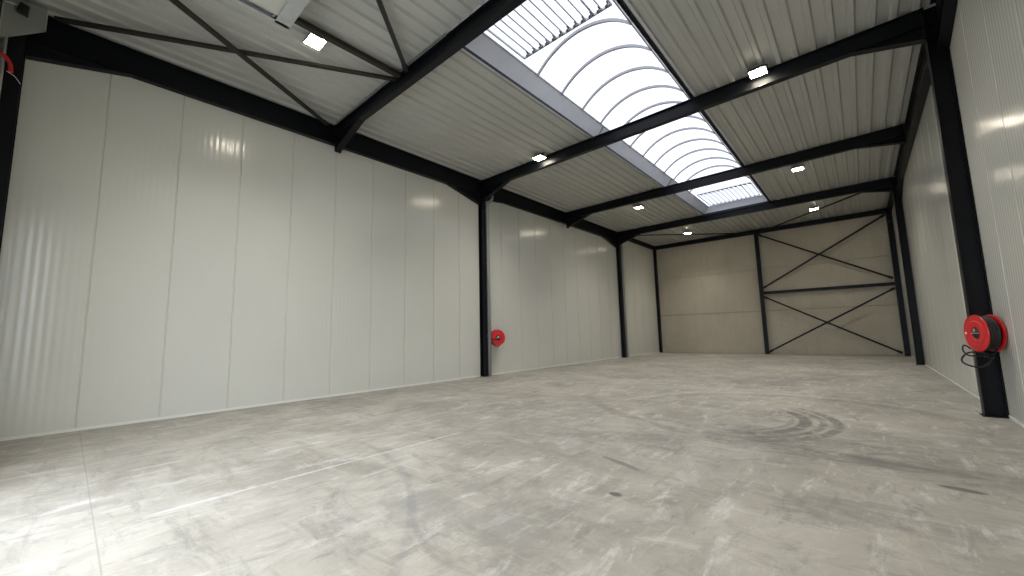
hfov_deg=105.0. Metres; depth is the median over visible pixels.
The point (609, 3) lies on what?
ventilator
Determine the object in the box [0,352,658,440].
baseboard
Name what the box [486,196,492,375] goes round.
downpipe
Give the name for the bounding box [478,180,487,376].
steel column
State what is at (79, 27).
trim
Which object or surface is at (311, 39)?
floodlight
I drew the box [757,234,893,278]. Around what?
bar
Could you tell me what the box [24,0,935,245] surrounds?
ceiling
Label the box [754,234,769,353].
steel column
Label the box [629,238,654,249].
beam
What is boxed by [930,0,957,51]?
beam
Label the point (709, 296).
wall
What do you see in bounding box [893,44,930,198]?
beam
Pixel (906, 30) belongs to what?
rafter
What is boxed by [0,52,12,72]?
pipe
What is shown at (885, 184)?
rafter
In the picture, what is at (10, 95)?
steel column
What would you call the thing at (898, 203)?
steel column
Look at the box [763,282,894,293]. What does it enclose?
beam
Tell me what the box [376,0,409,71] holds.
bar
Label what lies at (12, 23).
housing
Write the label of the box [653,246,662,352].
steel column
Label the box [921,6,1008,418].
steel column
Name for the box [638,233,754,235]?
bar
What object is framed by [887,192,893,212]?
beam
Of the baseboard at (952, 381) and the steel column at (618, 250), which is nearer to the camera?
the baseboard at (952, 381)
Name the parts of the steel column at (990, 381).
plate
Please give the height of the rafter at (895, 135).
0.765 m
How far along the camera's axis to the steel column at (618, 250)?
22.43 m
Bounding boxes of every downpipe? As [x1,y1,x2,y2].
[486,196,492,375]
[620,244,628,356]
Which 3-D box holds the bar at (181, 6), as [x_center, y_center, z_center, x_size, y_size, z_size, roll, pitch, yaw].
[-5.306,-4.556,7.346,0.150,0.050,5.793,-2,-7,10]
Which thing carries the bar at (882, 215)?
attached to the steel column at (756, 239)
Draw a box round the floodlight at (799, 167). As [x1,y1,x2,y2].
[791,164,803,171]
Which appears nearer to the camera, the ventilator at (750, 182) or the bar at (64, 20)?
the bar at (64, 20)
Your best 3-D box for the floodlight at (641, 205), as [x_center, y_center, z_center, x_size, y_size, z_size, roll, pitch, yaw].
[5.814,-3.733,18.003,0.380,0.125,0.300,-7,-9,41]
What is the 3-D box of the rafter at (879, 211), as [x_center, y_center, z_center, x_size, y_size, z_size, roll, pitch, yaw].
[14.143,-3.267,23.157,11.467,0.250,0.150,-7,-9,41]
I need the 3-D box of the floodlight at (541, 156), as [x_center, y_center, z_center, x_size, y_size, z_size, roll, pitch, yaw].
[0.878,-4.236,12.647,0.380,0.125,0.300,-7,-9,41]
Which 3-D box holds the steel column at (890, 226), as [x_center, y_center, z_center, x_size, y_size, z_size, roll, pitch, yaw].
[18.566,-0.358,18.912,0.240,7.190,0.220,-7,-9,41]
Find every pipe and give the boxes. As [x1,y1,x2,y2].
[0,36,7,93]
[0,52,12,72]
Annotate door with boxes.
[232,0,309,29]
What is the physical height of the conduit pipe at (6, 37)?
6.440 m
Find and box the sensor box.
[5,0,29,17]
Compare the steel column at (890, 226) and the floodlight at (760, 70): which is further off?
the steel column at (890, 226)
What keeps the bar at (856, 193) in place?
attached to the rafter at (879, 211)
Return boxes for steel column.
[0,35,27,253]
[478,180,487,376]
[616,233,626,357]
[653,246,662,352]
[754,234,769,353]
[885,208,910,355]
[891,177,924,364]
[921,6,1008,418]
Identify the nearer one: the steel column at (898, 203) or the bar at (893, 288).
the steel column at (898, 203)
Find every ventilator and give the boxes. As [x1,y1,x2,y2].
[487,0,612,59]
[697,181,760,205]
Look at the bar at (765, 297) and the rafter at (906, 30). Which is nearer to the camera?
the rafter at (906, 30)
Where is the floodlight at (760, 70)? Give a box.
[747,64,767,78]
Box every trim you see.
[69,24,334,124]
[335,33,446,124]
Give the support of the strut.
attached to the bar at (64, 20)
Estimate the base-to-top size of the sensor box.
0.195 m
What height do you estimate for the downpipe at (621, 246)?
7.198 m
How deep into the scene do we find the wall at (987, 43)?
6.06 m
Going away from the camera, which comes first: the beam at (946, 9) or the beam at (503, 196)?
the beam at (946, 9)
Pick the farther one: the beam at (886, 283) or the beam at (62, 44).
the beam at (886, 283)
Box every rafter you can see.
[334,0,526,153]
[483,8,925,200]
[566,124,906,228]
[618,177,892,244]
[656,208,885,249]
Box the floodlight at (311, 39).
[303,32,326,49]
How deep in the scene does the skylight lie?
10.00 m
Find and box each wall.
[0,38,658,437]
[654,209,904,355]
[892,0,1023,423]
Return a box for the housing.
[0,0,48,37]
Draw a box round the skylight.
[446,0,771,215]
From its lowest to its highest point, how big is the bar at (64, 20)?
0.050 m
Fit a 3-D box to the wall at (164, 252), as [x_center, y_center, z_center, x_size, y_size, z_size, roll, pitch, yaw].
[0.702,-0.288,16.541,0.122,7.320,27.720,-7,-9,41]
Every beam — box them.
[25,15,480,204]
[487,188,617,247]
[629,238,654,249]
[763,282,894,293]
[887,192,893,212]
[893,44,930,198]
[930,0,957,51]
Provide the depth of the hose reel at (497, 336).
14.34 m
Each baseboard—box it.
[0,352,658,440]
[911,355,1023,427]
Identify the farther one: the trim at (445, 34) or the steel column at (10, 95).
the trim at (445, 34)
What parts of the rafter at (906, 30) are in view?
plate, plate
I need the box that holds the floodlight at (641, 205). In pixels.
[634,204,643,208]
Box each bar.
[53,15,395,81]
[169,0,329,124]
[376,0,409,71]
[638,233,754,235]
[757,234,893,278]
[759,193,860,232]
[762,214,885,288]
[763,296,902,353]
[768,287,895,352]
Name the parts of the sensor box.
casing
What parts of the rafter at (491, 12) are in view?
plate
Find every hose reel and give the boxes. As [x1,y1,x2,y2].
[491,330,504,346]
[961,314,1006,367]
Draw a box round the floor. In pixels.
[0,352,1023,575]
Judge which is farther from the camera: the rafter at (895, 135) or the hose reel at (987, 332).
the rafter at (895, 135)
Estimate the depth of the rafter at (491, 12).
7.94 m
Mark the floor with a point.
(664, 463)
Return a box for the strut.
[294,17,400,78]
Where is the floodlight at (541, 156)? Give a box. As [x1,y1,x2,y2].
[532,153,545,160]

